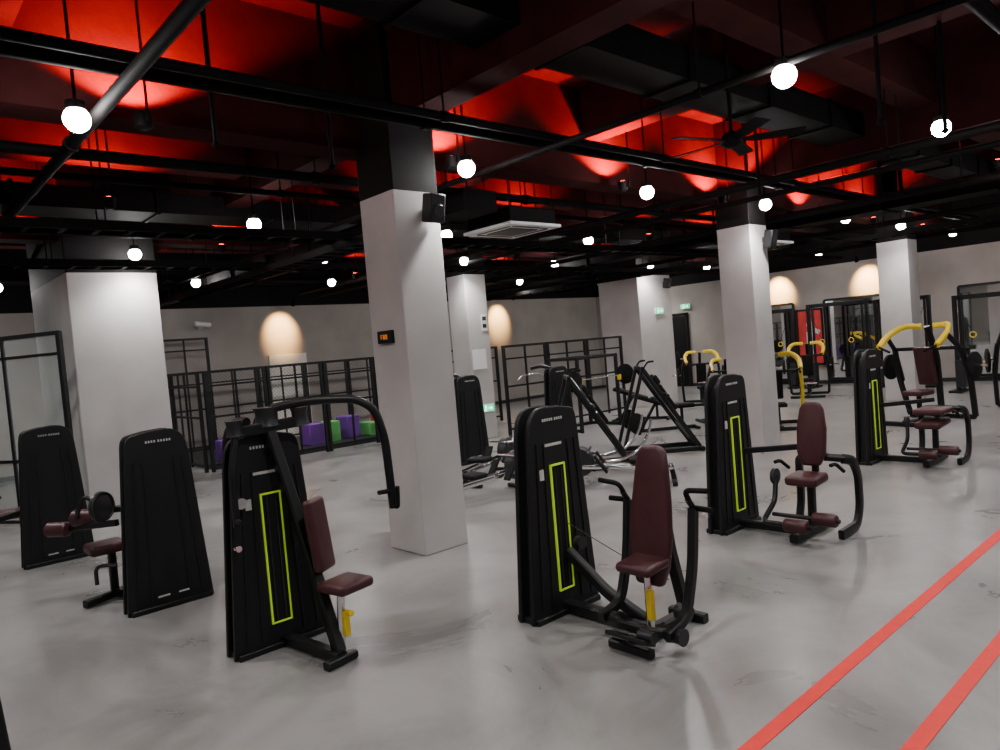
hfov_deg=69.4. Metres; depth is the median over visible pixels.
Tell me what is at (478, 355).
notice
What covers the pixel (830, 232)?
ceiling pipe
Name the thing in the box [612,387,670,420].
weight bench
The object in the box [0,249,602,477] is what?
wall
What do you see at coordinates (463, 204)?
air duct
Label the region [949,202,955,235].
pendant light
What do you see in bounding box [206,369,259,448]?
mesh fence
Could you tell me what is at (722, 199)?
uplight
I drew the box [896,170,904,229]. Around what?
pendant light
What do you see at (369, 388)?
mesh fence
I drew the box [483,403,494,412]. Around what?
exit sign
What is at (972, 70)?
air duct
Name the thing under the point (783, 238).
air conditioner
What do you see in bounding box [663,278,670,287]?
wall speaker
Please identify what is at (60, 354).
glass wall
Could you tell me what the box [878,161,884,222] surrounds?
sprinkler
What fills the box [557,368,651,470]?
machine
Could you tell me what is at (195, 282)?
pendant light
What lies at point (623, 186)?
uplight
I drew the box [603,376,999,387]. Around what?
baseboard
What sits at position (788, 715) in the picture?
tape
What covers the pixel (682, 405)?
weight bench
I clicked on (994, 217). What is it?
cable tray
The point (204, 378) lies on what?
mesh fence
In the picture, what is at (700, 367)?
press
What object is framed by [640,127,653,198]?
pendant light
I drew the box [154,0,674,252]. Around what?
beam
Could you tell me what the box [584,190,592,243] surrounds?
pendant light
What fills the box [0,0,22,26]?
beam
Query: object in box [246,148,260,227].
pendant light
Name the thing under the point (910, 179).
beam
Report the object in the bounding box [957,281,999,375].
wall mirror
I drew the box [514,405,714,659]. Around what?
machine
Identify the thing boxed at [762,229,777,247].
wall speaker
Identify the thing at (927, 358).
press
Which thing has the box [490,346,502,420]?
mesh fence
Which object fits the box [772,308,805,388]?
cable crossover
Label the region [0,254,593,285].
ceiling pipe
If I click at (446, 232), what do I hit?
pendant light
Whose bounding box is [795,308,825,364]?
poster
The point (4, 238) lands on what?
beam
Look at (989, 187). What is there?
air duct
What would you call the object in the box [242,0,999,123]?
ceiling
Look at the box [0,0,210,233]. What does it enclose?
ceiling pipe
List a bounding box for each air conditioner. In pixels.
[463,180,560,238]
[766,212,793,247]
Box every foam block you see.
[215,440,221,460]
[301,422,324,445]
[320,420,340,441]
[336,415,360,438]
[360,421,375,435]
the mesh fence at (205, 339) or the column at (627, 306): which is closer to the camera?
the mesh fence at (205, 339)
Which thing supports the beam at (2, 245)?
attached to the ceiling at (966, 29)
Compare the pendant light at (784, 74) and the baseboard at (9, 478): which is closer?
the pendant light at (784, 74)
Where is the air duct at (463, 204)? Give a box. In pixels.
[161,188,496,302]
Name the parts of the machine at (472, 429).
core frame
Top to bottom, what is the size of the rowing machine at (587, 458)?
0.514 m
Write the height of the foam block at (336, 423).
0.450 m
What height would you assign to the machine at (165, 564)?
1.420 m
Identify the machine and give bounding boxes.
[0,425,93,569]
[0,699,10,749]
[43,428,213,617]
[222,394,399,671]
[453,373,488,465]
[462,435,513,487]
[462,450,514,489]
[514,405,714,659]
[518,364,572,408]
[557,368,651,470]
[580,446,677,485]
[614,360,704,454]
[704,374,863,543]
[853,349,971,467]
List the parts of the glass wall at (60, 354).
rail, rail, rail, rail, post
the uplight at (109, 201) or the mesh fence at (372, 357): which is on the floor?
the mesh fence at (372, 357)
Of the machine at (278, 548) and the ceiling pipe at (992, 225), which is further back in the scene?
the ceiling pipe at (992, 225)
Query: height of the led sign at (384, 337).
0.120 m
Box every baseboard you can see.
[0,385,602,482]
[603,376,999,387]
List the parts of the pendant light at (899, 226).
stem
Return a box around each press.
[672,349,723,405]
[698,358,726,382]
[776,351,816,430]
[778,341,838,398]
[876,321,987,426]
[982,332,999,406]
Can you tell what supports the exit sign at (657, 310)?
attached to the column at (627, 306)
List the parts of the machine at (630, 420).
weight plate, weight plate, handle, foot plate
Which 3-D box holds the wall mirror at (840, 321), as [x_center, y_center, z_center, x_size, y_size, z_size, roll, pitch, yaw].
[9.879,-1.024,19.512,0.050,2.260,2.160,-7,3,-42]
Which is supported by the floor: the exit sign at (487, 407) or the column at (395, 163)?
the column at (395, 163)
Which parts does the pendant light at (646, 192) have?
stem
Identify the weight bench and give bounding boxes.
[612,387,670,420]
[631,394,700,434]
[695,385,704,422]
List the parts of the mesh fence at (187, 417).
post, rail, rail, rail, rail, post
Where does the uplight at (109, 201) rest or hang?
hanging from the ceiling at (966, 29)
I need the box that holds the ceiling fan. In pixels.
[670,33,805,158]
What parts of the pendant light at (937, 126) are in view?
stem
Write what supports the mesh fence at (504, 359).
on the floor
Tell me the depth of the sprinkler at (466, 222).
11.78 m
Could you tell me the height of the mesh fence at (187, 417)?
1.850 m
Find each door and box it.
[268,353,312,435]
[672,316,689,386]
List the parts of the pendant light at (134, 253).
stem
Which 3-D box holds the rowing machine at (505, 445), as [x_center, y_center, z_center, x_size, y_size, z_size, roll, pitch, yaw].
[-0.144,1.196,10.198,0.500,0.514,1.370,-3,3,31]
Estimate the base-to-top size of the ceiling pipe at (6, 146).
1.223 m
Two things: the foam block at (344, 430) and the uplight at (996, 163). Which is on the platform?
the foam block at (344, 430)
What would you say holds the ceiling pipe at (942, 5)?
hanging from the ceiling at (966, 29)
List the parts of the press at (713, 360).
lever arm, frame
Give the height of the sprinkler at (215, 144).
1.530 m
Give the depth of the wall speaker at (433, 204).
6.52 m
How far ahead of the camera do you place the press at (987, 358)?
12.74 m
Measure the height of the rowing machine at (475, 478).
0.514 m
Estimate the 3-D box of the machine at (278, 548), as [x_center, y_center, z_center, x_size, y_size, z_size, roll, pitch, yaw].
[-1.283,0.963,4.674,1.187,1.624,0.787,-5,2,5]
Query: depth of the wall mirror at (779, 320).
21.27 m
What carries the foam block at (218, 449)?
on the platform
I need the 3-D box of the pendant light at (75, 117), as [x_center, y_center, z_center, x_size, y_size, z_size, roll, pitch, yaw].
[-2.787,-2.278,4.641,0.162,1.425,0.162,-7,3,-42]
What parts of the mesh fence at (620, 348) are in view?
post, rail, rail, rail, rail, post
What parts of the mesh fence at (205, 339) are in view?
rail, rail, post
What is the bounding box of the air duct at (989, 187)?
[445,169,999,292]
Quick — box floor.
[0,381,999,749]
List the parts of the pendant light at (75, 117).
stem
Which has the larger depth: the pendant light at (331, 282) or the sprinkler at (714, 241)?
the pendant light at (331, 282)
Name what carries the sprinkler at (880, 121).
hanging from the ceiling at (966, 29)
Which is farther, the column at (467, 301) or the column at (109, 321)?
the column at (467, 301)
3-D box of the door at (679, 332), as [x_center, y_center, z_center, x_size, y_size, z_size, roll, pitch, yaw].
[5.600,-0.754,24.333,0.060,2.300,1.700,-7,3,-42]
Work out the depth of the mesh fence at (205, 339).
16.46 m
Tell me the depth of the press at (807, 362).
17.57 m
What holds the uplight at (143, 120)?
hanging from the ceiling at (966, 29)
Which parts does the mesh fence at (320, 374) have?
post, rail, rail, rail, post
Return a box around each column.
[26,164,171,512]
[350,18,467,555]
[444,237,497,438]
[597,221,677,406]
[713,121,780,446]
[875,170,925,400]
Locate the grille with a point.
(508, 231)
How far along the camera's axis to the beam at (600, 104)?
7.26 m
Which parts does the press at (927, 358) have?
weight plate, lever arm, seat, handle, lever arm, weight plate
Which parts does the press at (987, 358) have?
weight plate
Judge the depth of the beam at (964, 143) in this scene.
12.47 m
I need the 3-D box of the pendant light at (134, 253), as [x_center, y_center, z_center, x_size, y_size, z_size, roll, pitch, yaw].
[-5.102,-2.296,9.962,0.162,1.425,0.162,-7,3,-42]
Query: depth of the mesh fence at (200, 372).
15.83 m
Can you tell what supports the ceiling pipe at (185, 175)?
hanging from the ceiling at (966, 29)
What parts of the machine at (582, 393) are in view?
handle, guide rail, curved rail, curved rail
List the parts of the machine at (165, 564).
lever, frame, seat, handle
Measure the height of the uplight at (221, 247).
1.260 m
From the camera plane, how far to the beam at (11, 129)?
8.31 m
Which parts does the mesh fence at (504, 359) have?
post, rail, rail, rail, post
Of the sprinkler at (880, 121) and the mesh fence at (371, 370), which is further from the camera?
the mesh fence at (371, 370)
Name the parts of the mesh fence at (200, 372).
rail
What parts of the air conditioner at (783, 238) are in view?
panel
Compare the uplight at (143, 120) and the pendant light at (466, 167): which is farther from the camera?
the pendant light at (466, 167)
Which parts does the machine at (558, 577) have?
core frame, guide rod, guide rod, press arm, handle, frame, seat, seat post, press arm, handle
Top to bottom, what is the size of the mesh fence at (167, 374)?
1.850 m
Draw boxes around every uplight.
[104,130,116,209]
[132,0,152,130]
[217,241,225,252]
[352,253,357,278]
[445,107,458,170]
[617,132,629,191]
[645,216,653,240]
[717,118,728,203]
[870,174,879,223]
[993,159,999,169]
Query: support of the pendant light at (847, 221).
in the ceiling at (966, 29)
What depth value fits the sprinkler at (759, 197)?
8.76 m
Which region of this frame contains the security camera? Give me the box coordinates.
[194,321,210,328]
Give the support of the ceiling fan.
hanging from the ceiling at (966, 29)
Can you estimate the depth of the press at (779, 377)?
12.79 m
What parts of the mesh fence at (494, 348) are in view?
post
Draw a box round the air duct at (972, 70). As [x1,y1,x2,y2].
[340,34,999,278]
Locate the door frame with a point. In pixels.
(686, 313)
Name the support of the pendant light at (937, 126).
in the ceiling at (966, 29)
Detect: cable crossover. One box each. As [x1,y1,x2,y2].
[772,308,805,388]
[804,299,870,388]
[873,295,935,387]
[949,291,999,392]
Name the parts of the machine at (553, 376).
core frame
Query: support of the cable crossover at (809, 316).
on the floor
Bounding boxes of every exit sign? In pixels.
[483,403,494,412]
[654,308,663,313]
[680,303,689,308]
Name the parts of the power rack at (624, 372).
weight plate, weight plate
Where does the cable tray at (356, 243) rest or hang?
hanging from the ceiling at (966, 29)
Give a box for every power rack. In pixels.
[545,353,632,432]
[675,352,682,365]
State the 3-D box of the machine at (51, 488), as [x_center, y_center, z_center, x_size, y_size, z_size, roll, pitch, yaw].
[-5.068,1.264,7.739,0.981,1.420,1.035,-7,3,-42]
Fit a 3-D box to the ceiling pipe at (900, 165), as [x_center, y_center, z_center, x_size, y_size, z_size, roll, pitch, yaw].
[2.402,-2.955,10.487,0.088,1.424,21.800,-7,3,-42]
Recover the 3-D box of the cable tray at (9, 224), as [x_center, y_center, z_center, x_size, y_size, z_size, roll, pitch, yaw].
[0.429,-2.727,11.125,22.000,1.575,0.320,-7,3,-42]
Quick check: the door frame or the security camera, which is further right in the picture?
the door frame
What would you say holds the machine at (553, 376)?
on the floor
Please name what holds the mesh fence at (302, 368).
on the floor
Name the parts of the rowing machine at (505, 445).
seat, rail, rail, handle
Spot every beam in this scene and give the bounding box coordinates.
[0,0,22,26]
[0,117,833,232]
[0,158,718,261]
[0,243,558,260]
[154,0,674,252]
[224,0,999,261]
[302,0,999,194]
[444,138,980,264]
[507,149,999,265]
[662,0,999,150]
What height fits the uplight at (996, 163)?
1.260 m
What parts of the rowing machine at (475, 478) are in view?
seat, rail, rail, handle, frame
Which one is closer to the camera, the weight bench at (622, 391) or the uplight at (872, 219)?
the uplight at (872, 219)
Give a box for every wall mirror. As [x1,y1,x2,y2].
[771,303,797,380]
[823,294,880,379]
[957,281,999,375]
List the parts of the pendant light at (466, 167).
stem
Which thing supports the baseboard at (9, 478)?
attached to the wall at (250, 323)
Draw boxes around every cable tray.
[0,129,842,261]
[0,161,719,273]
[159,187,449,308]
[486,175,999,300]
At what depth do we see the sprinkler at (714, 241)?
12.79 m
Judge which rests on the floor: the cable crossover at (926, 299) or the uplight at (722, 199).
the cable crossover at (926, 299)
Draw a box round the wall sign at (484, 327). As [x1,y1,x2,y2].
[480,314,487,330]
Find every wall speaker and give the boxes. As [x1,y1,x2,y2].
[422,193,445,222]
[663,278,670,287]
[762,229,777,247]
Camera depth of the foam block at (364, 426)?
16.38 m
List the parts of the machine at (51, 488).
seat, frame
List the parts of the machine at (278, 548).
lever, arm, guide rod, guide rod, frame, arm, seat post, seat, adjuster knob, handle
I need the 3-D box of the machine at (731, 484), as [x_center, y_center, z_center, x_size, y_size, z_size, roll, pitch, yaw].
[2.436,0.682,6.360,1.137,1.420,0.844,-3,3,44]
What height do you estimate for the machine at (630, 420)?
1.430 m
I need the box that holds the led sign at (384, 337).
[377,330,394,343]
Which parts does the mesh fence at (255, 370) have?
post, rail, rail, post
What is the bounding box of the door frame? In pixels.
[672,312,692,385]
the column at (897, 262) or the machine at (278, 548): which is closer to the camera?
the machine at (278, 548)
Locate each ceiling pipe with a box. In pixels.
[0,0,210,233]
[0,26,999,222]
[0,33,993,224]
[0,140,874,235]
[0,151,871,242]
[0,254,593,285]
[1,175,713,257]
[158,0,971,290]
[298,89,999,294]
[311,95,999,298]
[445,140,999,285]
[486,201,999,293]
[555,222,999,293]
[963,0,999,34]
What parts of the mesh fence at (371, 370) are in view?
post, rail, rail, rail, post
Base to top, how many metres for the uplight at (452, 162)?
1.260 m
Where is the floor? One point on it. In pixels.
(446, 660)
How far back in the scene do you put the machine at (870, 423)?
8.91 m
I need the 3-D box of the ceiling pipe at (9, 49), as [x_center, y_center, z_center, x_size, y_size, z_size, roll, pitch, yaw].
[2.672,-3.032,8.982,24.100,1.196,0.113,-7,3,-42]
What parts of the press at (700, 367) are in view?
weight plate, lever arm, frame, lever arm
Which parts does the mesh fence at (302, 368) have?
post, rail, rail, post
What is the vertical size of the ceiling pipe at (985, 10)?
1.203 m
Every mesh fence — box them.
[163,337,217,449]
[167,374,173,428]
[168,372,208,472]
[174,371,209,451]
[202,366,268,472]
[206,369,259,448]
[257,365,308,434]
[265,361,329,453]
[304,361,350,422]
[322,357,379,450]
[349,360,371,410]
[372,357,378,409]
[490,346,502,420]
[501,342,547,434]
[546,339,588,417]
[586,336,626,412]
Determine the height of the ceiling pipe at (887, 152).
1.333 m
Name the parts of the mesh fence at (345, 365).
post, rail, rail, post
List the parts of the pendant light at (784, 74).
stem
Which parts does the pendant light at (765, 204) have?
stem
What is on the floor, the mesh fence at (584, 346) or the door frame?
the mesh fence at (584, 346)
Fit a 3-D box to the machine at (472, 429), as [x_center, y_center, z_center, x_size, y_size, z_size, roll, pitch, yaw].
[-0.775,0.704,12.019,0.714,1.465,1.035,-7,3,-42]
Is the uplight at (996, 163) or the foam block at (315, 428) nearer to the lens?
the uplight at (996, 163)
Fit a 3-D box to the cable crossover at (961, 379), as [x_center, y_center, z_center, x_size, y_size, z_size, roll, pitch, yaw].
[10.404,-0.694,15.193,0.600,2.100,1.650,-7,3,-42]
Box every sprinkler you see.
[200,8,220,148]
[315,4,335,169]
[465,221,470,255]
[711,205,716,242]
[754,129,761,199]
[871,0,884,125]
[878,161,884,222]
[937,21,949,133]
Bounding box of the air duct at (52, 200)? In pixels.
[0,178,805,250]
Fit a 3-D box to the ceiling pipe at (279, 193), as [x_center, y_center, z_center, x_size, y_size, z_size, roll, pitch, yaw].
[0.865,-2.960,10.987,24.100,1.194,0.088,-7,3,-42]
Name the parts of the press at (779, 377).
seat, frame, lever arm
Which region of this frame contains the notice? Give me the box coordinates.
[472,349,486,369]
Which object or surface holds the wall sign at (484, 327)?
attached to the column at (467, 301)
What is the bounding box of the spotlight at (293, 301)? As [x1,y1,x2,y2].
[290,272,295,306]
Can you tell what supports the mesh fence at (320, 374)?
on the floor
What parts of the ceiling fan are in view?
blade, blade, rod, motor, blade, blade, blade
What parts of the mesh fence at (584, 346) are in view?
post, rail, rail, post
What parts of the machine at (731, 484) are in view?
core frame, guide rod, guide rod, frame, roller arm, seat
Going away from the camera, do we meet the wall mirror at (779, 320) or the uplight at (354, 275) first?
the uplight at (354, 275)
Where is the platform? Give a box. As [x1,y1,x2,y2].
[189,435,375,469]
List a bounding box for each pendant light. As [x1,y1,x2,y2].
[62,0,90,132]
[125,170,140,259]
[191,248,200,286]
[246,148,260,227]
[328,261,334,285]
[440,172,451,236]
[458,104,474,176]
[460,237,467,264]
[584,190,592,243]
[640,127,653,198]
[759,128,770,209]
[772,0,796,88]
[841,168,849,222]
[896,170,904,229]
[931,25,950,136]
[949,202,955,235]
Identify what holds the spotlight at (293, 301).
hanging from the ceiling at (966, 29)
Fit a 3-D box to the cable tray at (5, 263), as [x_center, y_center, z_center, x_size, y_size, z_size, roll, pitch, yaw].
[-1.244,-2.660,12.982,22.000,1.575,0.320,-7,3,-42]
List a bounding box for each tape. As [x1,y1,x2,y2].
[737,529,999,749]
[900,631,999,749]
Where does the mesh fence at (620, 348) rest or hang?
on the floor
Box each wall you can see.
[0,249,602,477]
[0,330,73,523]
[593,194,999,384]
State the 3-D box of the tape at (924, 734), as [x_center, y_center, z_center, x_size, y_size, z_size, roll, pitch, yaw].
[6.551,1.000,7.410,21.400,0.003,0.075,-7,3,-42]
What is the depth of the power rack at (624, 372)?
14.95 m
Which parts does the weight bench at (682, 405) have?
seat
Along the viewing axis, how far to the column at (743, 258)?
10.81 m
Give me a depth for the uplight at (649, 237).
13.79 m
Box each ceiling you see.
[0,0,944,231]
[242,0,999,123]
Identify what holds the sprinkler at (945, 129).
hanging from the ceiling at (966, 29)
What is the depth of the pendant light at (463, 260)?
13.88 m
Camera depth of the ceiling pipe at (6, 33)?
5.21 m
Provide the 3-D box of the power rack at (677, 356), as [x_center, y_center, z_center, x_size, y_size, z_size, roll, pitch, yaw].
[4.270,-0.461,21.123,2.000,2.200,1.499,-5,2,3]
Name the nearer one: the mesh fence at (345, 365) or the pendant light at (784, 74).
the pendant light at (784, 74)
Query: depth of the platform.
15.24 m
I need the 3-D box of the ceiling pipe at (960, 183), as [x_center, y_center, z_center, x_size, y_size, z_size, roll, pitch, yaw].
[4.063,-3.154,11.992,0.100,1.430,21.800,-7,3,-42]
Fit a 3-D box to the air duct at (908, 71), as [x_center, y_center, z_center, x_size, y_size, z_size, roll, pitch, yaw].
[3.850,-3.397,7.633,24.500,0.600,0.340,-7,3,-42]
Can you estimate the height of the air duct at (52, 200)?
0.300 m
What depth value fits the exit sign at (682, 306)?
23.56 m
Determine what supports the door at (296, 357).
in the wall at (250, 323)
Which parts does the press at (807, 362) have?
weight plate, lever arm, seat, frame, lever arm, weight plate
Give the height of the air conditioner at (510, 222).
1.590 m
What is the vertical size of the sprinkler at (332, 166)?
1.530 m
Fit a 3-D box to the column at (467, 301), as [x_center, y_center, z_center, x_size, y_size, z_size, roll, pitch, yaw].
[-0.632,-1.142,14.716,0.550,4.900,0.560,-7,3,-42]
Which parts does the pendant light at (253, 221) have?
stem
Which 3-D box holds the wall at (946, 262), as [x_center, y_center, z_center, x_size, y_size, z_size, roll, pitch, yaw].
[11.074,-2.281,18.278,0.200,4.900,22.200,-7,3,-42]
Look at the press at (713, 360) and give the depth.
16.14 m
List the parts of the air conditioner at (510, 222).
panel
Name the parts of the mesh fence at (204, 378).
post, rail, rail, rail, post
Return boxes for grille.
[487,228,536,235]
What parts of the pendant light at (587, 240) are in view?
stem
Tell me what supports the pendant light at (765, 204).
in the ceiling at (966, 29)
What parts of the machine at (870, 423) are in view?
core frame, guide rod, guide rod, frame, roller arm, seat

